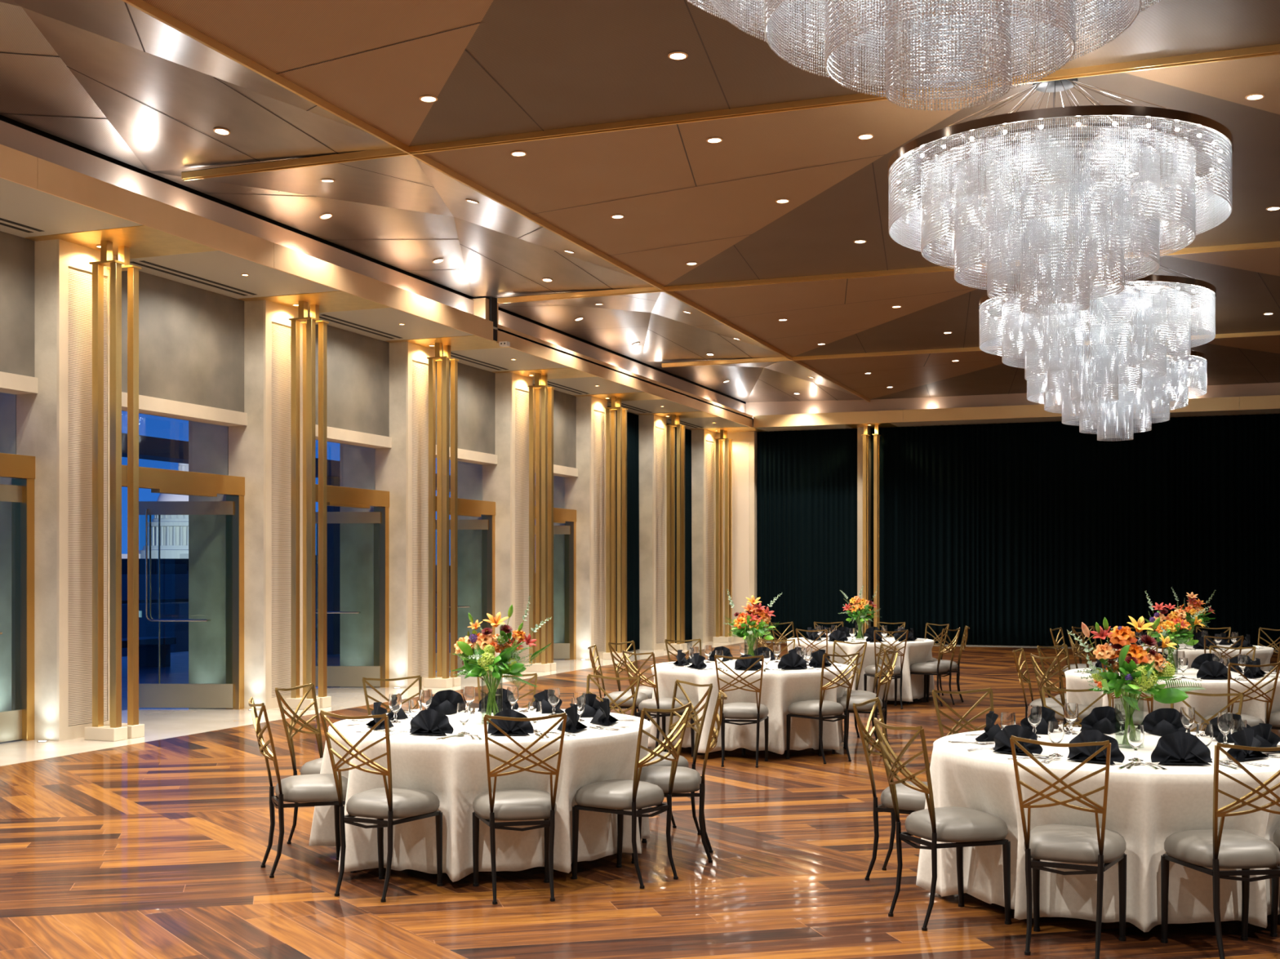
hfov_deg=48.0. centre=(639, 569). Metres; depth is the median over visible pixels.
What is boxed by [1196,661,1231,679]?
napkin
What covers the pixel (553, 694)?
water goblet
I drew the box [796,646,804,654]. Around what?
water goblet
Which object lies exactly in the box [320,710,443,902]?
banquet chair
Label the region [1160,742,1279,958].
banquet chair
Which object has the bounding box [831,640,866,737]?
banquet chair
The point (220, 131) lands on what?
recessed light
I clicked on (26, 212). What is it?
trim
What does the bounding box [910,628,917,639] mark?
napkin
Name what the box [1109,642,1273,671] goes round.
tablecloth
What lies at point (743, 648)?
water goblet
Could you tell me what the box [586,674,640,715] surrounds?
banquet chair
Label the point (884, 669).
banquet chair
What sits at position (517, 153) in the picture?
recessed light
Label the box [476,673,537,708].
banquet chair
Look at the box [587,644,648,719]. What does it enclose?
banquet chair
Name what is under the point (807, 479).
drape
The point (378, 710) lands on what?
napkin
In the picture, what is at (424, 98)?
recessed light
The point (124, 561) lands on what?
block
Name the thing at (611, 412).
column
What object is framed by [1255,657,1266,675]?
napkin
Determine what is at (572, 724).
napkin
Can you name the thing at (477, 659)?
flower bouquet
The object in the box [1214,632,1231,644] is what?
napkin
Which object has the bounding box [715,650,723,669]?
water goblet
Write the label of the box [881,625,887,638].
water goblet
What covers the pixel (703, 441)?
wall
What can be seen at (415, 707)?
water goblet
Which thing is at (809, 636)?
napkin
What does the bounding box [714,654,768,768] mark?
banquet chair
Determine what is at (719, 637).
column
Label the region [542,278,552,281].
recessed light
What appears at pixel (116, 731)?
column
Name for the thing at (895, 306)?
recessed light
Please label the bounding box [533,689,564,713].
napkin
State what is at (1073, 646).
banquet chair
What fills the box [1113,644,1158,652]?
banquet chair
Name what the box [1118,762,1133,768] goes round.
knife
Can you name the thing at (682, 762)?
seat cushion
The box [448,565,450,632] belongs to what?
block
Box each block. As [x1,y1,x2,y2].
[121,558,188,564]
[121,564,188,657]
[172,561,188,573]
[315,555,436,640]
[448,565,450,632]
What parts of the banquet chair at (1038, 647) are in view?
post, rail, post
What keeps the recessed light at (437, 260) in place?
in the ceiling
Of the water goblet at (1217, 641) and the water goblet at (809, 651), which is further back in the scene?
the water goblet at (1217, 641)
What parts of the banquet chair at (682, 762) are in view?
leg, post, rail, leg, post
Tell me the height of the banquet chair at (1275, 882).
0.943 m
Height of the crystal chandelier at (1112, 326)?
1.798 m
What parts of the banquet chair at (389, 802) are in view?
post, leg, rail, leg, leg, post, seat frame, leg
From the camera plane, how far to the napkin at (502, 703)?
8.97 m
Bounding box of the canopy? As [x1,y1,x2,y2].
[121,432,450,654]
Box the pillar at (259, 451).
[188,299,304,709]
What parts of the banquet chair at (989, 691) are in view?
post, rail, post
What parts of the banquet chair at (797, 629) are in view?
post, rail, post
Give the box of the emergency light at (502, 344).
[498,341,510,346]
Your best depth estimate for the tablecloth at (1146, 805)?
6.50 m
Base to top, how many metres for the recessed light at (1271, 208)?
0.021 m
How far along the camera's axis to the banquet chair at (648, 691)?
14.06 m
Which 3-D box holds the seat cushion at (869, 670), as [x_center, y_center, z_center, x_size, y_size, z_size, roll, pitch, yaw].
[2.930,1.196,17.246,0.423,0.123,0.410,0,0,-5]
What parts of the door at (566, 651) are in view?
rail, rail, glass pane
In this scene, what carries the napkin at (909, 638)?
on the tablecloth at (916, 651)
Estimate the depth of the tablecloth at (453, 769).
7.60 m
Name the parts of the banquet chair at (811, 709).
leg, seat frame, leg, leg, post, rail, leg, post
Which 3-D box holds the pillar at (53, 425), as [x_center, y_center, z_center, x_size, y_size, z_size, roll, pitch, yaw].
[-5.964,-0.770,14.398,1.100,4.840,0.795,0,0,21]
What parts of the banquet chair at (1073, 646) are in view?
post, post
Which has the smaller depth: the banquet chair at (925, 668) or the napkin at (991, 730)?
the napkin at (991, 730)
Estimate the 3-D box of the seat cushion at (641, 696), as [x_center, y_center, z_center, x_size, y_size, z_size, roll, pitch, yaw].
[-0.131,1.196,13.390,0.410,0.123,0.423,0,0,5]
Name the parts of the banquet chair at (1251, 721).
post, rail, post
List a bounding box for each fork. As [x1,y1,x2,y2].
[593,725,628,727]
[1137,761,1159,768]
[1146,762,1168,769]
[1218,760,1262,766]
[1224,760,1268,766]
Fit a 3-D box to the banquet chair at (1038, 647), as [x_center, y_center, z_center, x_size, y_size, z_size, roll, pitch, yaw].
[4.010,1.179,13.316,0.430,0.943,0.562,0,0,-34]
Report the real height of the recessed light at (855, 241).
0.021 m
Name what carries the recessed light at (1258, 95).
in the ceiling
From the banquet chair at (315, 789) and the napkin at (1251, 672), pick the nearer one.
the banquet chair at (315, 789)
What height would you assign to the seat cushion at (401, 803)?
0.123 m
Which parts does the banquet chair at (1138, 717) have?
post, post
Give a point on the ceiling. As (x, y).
(110, 78)
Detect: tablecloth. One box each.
[308,708,651,882]
[648,659,852,755]
[786,636,934,702]
[915,727,1279,932]
[1064,666,1279,742]
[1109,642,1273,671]
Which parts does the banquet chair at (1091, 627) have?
post, post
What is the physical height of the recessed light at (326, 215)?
0.049 m
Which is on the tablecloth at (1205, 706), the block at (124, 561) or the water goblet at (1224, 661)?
the water goblet at (1224, 661)
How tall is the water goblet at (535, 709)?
0.165 m
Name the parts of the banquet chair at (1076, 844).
post, leg, leg, rail, seat frame, leg, post, leg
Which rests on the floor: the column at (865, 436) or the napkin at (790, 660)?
the column at (865, 436)
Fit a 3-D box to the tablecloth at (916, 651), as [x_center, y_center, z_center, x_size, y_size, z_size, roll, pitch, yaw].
[2.827,1.250,18.279,1.910,0.719,1.949,0,0,0]
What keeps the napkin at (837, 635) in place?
on the tablecloth at (916, 651)
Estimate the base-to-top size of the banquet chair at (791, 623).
0.943 m
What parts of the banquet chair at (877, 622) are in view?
rail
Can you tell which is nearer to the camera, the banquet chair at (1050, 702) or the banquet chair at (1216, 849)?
the banquet chair at (1216, 849)
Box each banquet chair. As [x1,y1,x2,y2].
[248,697,355,878]
[275,683,323,844]
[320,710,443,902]
[361,675,422,715]
[472,712,567,905]
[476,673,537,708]
[571,702,691,888]
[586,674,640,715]
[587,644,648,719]
[608,640,653,721]
[622,649,694,756]
[631,690,727,863]
[641,679,712,843]
[664,638,702,662]
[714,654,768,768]
[755,638,795,660]
[758,630,775,659]
[770,622,795,657]
[786,652,859,764]
[795,628,827,654]
[813,622,843,632]
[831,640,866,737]
[831,648,898,756]
[842,644,896,748]
[853,697,927,880]
[863,630,908,709]
[873,717,1011,931]
[875,621,905,637]
[907,627,960,706]
[924,622,949,695]
[925,625,969,702]
[931,688,993,737]
[1009,735,1126,958]
[1012,648,1066,717]
[1030,653,1097,727]
[1036,644,1070,698]
[1040,686,1111,727]
[1049,627,1096,694]
[1066,630,1088,669]
[1071,626,1097,665]
[1101,660,1154,724]
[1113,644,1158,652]
[1133,635,1163,652]
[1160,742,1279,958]
[1170,691,1244,732]
[1196,626,1231,643]
[1201,662,1279,727]
[1204,635,1244,659]
[1208,644,1256,661]
[1257,627,1279,670]
[1265,711,1279,729]
[1270,827,1279,937]
[1275,644,1279,672]
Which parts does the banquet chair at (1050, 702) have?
post, post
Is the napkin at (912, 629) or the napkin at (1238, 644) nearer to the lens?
the napkin at (1238, 644)
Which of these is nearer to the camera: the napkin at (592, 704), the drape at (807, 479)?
the napkin at (592, 704)
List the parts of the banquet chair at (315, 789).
rail, post, leg, post, leg, seat frame, leg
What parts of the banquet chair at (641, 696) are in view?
post, post, seat frame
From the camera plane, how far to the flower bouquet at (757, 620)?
13.30 m
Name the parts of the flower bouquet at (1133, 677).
stem, stem, stem, stem, stem, stem, stem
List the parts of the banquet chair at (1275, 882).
leg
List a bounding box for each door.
[0,453,35,742]
[121,465,244,709]
[315,484,389,688]
[435,496,495,671]
[546,506,576,659]
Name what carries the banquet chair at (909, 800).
on the floor
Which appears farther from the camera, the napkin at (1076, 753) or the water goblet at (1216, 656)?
the water goblet at (1216, 656)
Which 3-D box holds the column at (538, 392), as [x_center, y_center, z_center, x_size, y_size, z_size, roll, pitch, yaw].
[-1.617,-0.767,23.428,0.360,4.834,0.435,0,0,21]
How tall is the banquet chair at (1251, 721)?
0.943 m
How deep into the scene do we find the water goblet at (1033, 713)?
7.61 m
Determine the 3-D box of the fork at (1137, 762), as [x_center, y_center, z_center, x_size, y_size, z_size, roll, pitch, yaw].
[2.299,0.885,6.505,0.025,0.006,0.202,0,0,-6]
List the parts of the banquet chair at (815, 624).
rail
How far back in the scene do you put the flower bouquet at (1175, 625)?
12.25 m
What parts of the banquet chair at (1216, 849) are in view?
leg, leg, post, seat frame, leg, rail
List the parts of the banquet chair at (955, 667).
leg, leg, post, post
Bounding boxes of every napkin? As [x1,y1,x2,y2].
[365,702,394,729]
[386,707,408,719]
[409,709,453,735]
[426,689,464,714]
[477,688,518,712]
[487,709,533,735]
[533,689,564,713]
[556,703,587,733]
[580,693,600,717]
[590,697,618,725]
[673,649,689,666]
[687,653,706,669]
[709,646,733,661]
[733,654,761,671]
[753,647,774,661]
[777,653,807,669]
[788,647,807,662]
[804,627,813,639]
[808,650,831,667]
[809,629,821,640]
[809,649,831,665]
[818,626,826,637]
[828,630,848,641]
[837,626,850,637]
[863,626,881,636]
[866,631,884,642]
[893,629,897,638]
[894,629,914,641]
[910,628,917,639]
[975,711,1001,741]
[993,724,1042,755]
[1020,706,1057,734]
[1066,729,1124,764]
[1080,706,1124,733]
[1089,659,1105,671]
[1130,636,1140,645]
[1140,632,1146,644]
[1141,708,1190,736]
[1151,731,1213,765]
[1155,652,1167,661]
[1156,640,1179,648]
[1191,653,1213,669]
[1192,631,1211,639]
[1192,636,1217,649]
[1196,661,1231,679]
[1209,714,1250,742]
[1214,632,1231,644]
[1226,727,1268,761]
[1229,656,1253,672]
[1231,637,1244,648]
[1242,634,1253,647]
[1242,660,1263,678]
[1248,723,1279,752]
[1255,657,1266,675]
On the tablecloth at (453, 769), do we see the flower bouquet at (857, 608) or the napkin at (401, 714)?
the napkin at (401, 714)
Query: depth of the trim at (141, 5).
12.47 m
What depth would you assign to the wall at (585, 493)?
26.48 m
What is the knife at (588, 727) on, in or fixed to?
on the tablecloth at (453, 769)
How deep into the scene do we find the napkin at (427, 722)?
7.74 m
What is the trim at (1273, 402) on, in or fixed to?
attached to the wall at (744, 444)
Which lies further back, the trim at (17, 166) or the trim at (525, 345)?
the trim at (525, 345)
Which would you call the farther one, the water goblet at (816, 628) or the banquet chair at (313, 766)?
the water goblet at (816, 628)
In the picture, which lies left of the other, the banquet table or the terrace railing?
the terrace railing
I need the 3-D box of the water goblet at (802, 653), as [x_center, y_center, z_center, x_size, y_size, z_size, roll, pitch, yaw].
[1.466,0.807,12.991,0.075,0.165,0.075,0,0,-31]
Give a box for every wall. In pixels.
[0,231,577,477]
[339,342,435,688]
[457,372,533,666]
[546,395,607,659]
[636,414,666,650]
[688,429,715,642]
[715,421,1095,647]
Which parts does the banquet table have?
leg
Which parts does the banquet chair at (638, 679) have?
post, rail, post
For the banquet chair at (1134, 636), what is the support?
on the floor
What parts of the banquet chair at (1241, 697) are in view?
rail, post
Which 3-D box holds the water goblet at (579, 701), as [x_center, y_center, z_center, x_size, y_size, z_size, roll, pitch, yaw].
[-0.352,0.807,8.127,0.075,0.165,0.075,0,0,40]
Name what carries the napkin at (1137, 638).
on the tablecloth at (1264, 654)
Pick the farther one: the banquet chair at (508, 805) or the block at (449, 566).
the block at (449, 566)
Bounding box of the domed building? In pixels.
[121,462,188,558]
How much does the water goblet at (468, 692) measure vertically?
0.165 m
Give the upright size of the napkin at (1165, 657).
0.147 m
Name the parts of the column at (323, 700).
cap plate, cap plate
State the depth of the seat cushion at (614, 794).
7.57 m
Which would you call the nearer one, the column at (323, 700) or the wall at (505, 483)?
the column at (323, 700)
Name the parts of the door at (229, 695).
handle, rail, rail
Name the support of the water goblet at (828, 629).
on the tablecloth at (916, 651)
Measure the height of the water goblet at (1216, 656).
0.165 m
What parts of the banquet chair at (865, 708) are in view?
leg, seat frame, leg, post, leg, post, rail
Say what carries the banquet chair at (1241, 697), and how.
on the floor
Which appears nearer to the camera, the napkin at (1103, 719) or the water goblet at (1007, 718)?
the water goblet at (1007, 718)
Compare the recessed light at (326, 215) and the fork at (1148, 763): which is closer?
the fork at (1148, 763)
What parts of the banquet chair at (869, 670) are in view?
leg, post, seat frame, rail, leg, leg, post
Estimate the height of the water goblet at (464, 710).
0.165 m
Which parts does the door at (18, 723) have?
rail, rail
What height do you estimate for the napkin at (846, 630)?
0.139 m
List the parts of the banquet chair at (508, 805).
leg, post, leg, seat frame, rail, leg, leg, post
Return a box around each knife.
[436,734,461,739]
[588,727,619,730]
[1006,756,1046,759]
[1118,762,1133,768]
[1218,762,1238,768]
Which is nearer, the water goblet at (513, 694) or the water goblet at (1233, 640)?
the water goblet at (513, 694)
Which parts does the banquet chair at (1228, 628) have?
rail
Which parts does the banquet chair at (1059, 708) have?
post, rail, post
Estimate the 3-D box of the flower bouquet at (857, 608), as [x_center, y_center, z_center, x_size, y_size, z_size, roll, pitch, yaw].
[2.811,0.532,18.308,0.503,0.688,0.491,0,0,21]
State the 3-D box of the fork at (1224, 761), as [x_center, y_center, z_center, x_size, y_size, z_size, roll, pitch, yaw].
[2.778,0.885,6.575,0.025,0.006,0.202,0,0,-44]
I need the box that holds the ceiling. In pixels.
[0,0,1279,402]
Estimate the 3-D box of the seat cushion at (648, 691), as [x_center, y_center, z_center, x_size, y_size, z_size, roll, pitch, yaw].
[0.067,1.196,14.000,0.410,0.123,0.423,0,0,36]
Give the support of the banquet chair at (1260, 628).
on the floor
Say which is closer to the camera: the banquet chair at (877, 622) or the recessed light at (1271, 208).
the recessed light at (1271, 208)
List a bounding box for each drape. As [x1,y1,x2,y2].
[607,406,639,651]
[666,423,692,643]
[757,428,857,640]
[871,413,1279,649]
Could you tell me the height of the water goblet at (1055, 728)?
0.165 m
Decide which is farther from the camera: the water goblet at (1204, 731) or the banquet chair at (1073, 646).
the banquet chair at (1073, 646)
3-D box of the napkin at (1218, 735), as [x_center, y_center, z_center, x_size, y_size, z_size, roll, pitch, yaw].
[3.035,0.815,7.427,0.148,0.143,0.265,0,0,-32]
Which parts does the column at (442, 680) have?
cap plate, cap plate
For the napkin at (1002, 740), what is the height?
0.136 m
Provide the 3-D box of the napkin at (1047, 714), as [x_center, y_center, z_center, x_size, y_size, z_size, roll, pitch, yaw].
[2.180,0.815,7.814,0.263,0.142,0.147,0,0,-21]
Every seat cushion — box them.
[275,773,347,803]
[300,758,322,775]
[346,786,439,819]
[472,789,556,821]
[574,779,663,809]
[604,691,648,706]
[627,685,653,698]
[637,766,701,793]
[638,697,692,714]
[647,751,688,768]
[719,702,768,719]
[788,699,844,716]
[836,695,882,711]
[842,690,879,698]
[864,664,901,675]
[880,781,927,811]
[905,806,1007,842]
[909,662,947,673]
[927,659,957,671]
[1023,824,1125,864]
[1029,697,1066,708]
[1051,704,1097,721]
[1053,693,1066,698]
[1062,663,1096,671]
[1132,711,1151,724]
[1164,829,1279,869]
[1201,713,1264,727]
[1273,827,1279,848]
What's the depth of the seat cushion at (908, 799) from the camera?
7.51 m
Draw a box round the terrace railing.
[121,591,436,604]
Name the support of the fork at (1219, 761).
on the tablecloth at (1146, 805)
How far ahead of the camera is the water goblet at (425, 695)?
8.64 m
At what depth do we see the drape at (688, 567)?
32.44 m
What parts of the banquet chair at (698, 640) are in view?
post, rail, post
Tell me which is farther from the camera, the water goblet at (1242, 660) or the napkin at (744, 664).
the napkin at (744, 664)
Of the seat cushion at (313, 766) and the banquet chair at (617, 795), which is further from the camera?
the seat cushion at (313, 766)
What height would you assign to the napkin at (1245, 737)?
0.146 m
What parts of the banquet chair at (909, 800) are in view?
post, rail, leg, post, leg, seat frame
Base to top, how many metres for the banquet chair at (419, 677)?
0.943 m
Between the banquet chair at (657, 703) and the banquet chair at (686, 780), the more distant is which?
the banquet chair at (657, 703)
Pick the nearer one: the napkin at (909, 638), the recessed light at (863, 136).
the recessed light at (863, 136)
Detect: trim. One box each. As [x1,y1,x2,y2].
[0,115,1279,421]
[0,143,493,341]
[0,177,1279,432]
[121,0,870,402]
[181,44,1279,181]
[470,297,497,341]
[496,324,752,427]
[497,240,1279,303]
[661,330,1279,367]
[753,395,1279,427]
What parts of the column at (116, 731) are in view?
cap plate, cap plate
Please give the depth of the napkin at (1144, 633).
17.24 m
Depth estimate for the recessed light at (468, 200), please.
14.98 m
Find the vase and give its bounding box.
[1116,697,1142,746]
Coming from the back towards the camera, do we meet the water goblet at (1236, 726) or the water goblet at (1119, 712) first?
the water goblet at (1119, 712)
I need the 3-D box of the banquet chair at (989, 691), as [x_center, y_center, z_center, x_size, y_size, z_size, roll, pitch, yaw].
[2.001,1.179,8.318,0.430,0.943,0.562,0,0,-21]
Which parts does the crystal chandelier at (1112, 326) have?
spoked frame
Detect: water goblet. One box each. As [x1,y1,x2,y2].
[388,693,401,723]
[408,699,422,730]
[419,689,432,709]
[457,702,471,734]
[462,686,475,714]
[506,686,519,710]
[528,701,542,733]
[547,688,559,715]
[571,697,584,722]
[573,692,585,721]
[688,648,697,658]
[691,646,699,653]
[704,645,711,662]
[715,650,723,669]
[739,644,746,655]
[762,650,770,670]
[773,644,780,662]
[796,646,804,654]
[798,649,806,659]
[804,648,812,666]
[815,626,821,635]
[824,627,831,640]
[831,625,837,631]
[849,628,855,641]
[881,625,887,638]
[881,628,887,641]
[1000,711,1015,729]
[1026,705,1041,737]
[1048,720,1064,756]
[1063,702,1078,734]
[1114,703,1125,735]
[1127,724,1144,761]
[1135,631,1142,643]
[1176,650,1185,670]
[1178,657,1187,678]
[1179,706,1195,733]
[1195,723,1213,759]
[1200,631,1208,636]
[1212,652,1221,662]
[1214,634,1222,648]
[1217,712,1233,744]
[1219,657,1230,667]
[1230,719,1247,733]
[1231,633,1237,644]
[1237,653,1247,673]
[1237,656,1247,675]
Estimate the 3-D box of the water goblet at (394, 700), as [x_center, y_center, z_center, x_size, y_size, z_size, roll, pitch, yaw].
[-1.426,0.807,8.378,0.075,0.165,0.075,0,0,20]
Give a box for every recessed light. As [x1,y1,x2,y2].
[213,127,230,134]
[319,213,333,219]
[320,178,335,182]
[419,95,437,102]
[432,258,444,263]
[465,199,479,203]
[510,151,526,156]
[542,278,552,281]
[563,249,574,253]
[574,317,583,320]
[610,214,624,218]
[667,51,688,59]
[685,262,697,265]
[706,137,722,142]
[775,199,789,203]
[853,240,866,243]
[857,133,874,139]
[891,305,902,307]
[1244,93,1264,99]
[1262,312,1273,315]
[1266,206,1279,210]
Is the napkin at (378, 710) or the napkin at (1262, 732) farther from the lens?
the napkin at (378, 710)
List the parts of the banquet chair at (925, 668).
leg, seat frame, leg, post, rail, leg, post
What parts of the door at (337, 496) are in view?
handle, rail, rail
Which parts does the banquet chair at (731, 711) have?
post, leg, leg, rail, seat frame, leg, post, leg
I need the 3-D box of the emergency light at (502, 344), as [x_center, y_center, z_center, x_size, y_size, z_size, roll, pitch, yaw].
[-1.884,-3.140,19.991,0.120,0.060,0.102,0,0,21]
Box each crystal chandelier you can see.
[687,0,1160,111]
[887,77,1233,315]
[978,240,1216,403]
[1026,324,1207,440]
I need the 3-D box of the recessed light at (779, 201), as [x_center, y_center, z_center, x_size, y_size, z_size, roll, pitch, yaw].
[1.455,-3.768,14.666,0.145,0.021,0.145,-1,-1,21]
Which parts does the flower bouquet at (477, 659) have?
stem, stem, stem, stem, stem, stem, stem, stem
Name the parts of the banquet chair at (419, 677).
post, rail, post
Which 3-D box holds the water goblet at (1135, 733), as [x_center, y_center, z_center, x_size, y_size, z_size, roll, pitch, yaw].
[2.310,0.807,6.697,0.075,0.165,0.075,0,0,30]
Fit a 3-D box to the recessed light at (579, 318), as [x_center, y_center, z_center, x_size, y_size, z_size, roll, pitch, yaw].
[-0.944,-3.882,22.235,0.140,0.049,0.144,0,0,12]
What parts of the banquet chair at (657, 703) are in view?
post, leg, rail, post, leg, leg, seat frame, leg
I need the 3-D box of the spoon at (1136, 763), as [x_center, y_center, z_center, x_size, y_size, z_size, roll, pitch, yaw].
[2.229,0.885,6.499,0.037,0.008,0.190,0,0,32]
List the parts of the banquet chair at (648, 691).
post, rail, post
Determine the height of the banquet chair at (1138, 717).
0.943 m
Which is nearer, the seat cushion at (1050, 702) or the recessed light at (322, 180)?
the seat cushion at (1050, 702)
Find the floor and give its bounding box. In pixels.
[0,632,1279,958]
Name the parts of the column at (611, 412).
cap plate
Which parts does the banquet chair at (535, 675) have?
post, rail, post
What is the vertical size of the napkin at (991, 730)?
0.146 m
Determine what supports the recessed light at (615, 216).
in the ceiling
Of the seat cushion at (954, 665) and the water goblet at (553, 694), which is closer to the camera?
the water goblet at (553, 694)
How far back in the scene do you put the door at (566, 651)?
26.35 m
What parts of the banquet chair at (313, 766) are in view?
post, leg, rail, post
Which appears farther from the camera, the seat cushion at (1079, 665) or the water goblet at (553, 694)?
the seat cushion at (1079, 665)
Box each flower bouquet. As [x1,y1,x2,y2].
[452,595,551,719]
[724,589,781,656]
[839,584,880,639]
[1066,616,1205,745]
[1144,591,1209,672]
[1171,586,1216,645]
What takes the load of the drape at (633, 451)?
hanging from the wall
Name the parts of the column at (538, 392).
cap plate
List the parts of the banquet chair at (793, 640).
rail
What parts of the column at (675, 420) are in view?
cap plate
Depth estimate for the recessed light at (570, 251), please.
17.33 m
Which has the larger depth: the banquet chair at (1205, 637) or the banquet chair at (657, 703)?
the banquet chair at (1205, 637)
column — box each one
[84,240,144,742]
[284,301,331,710]
[423,342,461,688]
[524,373,555,671]
[602,396,629,660]
[663,414,686,650]
[713,429,733,642]
[861,425,880,636]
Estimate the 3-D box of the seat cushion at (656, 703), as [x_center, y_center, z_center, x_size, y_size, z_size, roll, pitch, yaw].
[0.217,1.196,12.715,0.410,0.123,0.423,0,0,-41]
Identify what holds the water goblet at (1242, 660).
on the tablecloth at (1205, 706)
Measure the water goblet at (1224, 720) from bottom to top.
0.165 m
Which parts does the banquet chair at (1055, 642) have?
post, post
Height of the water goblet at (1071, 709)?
0.165 m
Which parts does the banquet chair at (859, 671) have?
post, rail, leg, post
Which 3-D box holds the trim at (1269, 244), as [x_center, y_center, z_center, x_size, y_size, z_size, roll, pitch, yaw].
[5.422,-3.690,16.932,15.750,0.080,0.058,0,0,21]
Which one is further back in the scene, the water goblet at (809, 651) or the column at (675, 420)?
the column at (675, 420)
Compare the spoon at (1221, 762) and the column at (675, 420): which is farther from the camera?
the column at (675, 420)
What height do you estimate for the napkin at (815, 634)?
0.141 m
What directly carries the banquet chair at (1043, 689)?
on the floor
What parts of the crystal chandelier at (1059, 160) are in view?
spoked frame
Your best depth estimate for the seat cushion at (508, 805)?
7.21 m
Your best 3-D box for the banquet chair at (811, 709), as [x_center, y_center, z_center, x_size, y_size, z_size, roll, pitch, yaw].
[1.584,1.179,12.440,0.429,0.943,0.562,0,0,-35]
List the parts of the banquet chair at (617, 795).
leg, leg, seat frame, leg, post, rail, leg, post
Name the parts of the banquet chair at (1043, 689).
post, rail, post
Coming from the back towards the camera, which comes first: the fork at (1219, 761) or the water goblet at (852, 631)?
the water goblet at (852, 631)
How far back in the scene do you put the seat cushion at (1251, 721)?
11.14 m
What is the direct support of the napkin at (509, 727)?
on the tablecloth at (453, 769)
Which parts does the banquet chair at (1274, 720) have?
seat frame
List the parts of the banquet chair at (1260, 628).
post, rail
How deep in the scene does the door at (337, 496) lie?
20.11 m
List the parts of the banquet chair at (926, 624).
post, rail, leg, post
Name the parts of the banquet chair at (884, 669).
leg, leg, post, leg, rail, post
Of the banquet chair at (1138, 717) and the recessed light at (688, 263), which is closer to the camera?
the banquet chair at (1138, 717)
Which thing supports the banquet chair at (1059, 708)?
on the floor
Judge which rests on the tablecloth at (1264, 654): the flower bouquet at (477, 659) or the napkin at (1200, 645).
the napkin at (1200, 645)
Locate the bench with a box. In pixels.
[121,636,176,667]
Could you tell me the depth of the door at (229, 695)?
16.99 m
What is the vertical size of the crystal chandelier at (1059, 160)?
1.798 m
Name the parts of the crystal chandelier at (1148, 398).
spoked frame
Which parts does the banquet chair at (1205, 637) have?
post, rail, post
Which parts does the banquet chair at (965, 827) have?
post, leg, rail, post, leg, seat frame, leg, leg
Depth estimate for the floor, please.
7.78 m
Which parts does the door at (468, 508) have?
rail, handle, rail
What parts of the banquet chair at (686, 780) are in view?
leg, leg, seat frame, leg, leg, post, post, rail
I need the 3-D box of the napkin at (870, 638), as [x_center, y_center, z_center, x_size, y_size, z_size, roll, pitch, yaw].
[2.874,0.818,17.655,0.252,0.136,0.141,0,0,-28]
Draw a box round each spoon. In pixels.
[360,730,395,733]
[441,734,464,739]
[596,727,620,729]
[951,742,988,744]
[1017,756,1048,759]
[1125,762,1140,768]
[1221,761,1239,768]
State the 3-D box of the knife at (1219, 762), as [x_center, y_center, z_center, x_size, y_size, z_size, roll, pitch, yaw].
[2.659,0.886,6.523,0.023,0.003,0.233,0,0,-2]
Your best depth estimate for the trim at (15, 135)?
17.88 m
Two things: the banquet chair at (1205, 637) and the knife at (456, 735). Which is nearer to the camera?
the knife at (456, 735)
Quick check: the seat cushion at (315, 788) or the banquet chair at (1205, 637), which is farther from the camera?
the banquet chair at (1205, 637)
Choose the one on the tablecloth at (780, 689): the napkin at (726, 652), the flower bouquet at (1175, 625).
the napkin at (726, 652)
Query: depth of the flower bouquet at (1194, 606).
16.66 m
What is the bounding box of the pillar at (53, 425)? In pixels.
[0,239,116,741]
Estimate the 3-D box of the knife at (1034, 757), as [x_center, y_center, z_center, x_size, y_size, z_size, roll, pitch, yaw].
[1.831,0.886,6.777,0.233,0.003,0.023,0,0,-20]
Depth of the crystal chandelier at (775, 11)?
6.25 m
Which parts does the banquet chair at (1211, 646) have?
rail, post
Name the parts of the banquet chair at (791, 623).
post, rail, post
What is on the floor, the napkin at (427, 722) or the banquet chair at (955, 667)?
the banquet chair at (955, 667)
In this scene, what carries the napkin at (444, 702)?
on the tablecloth at (453, 769)

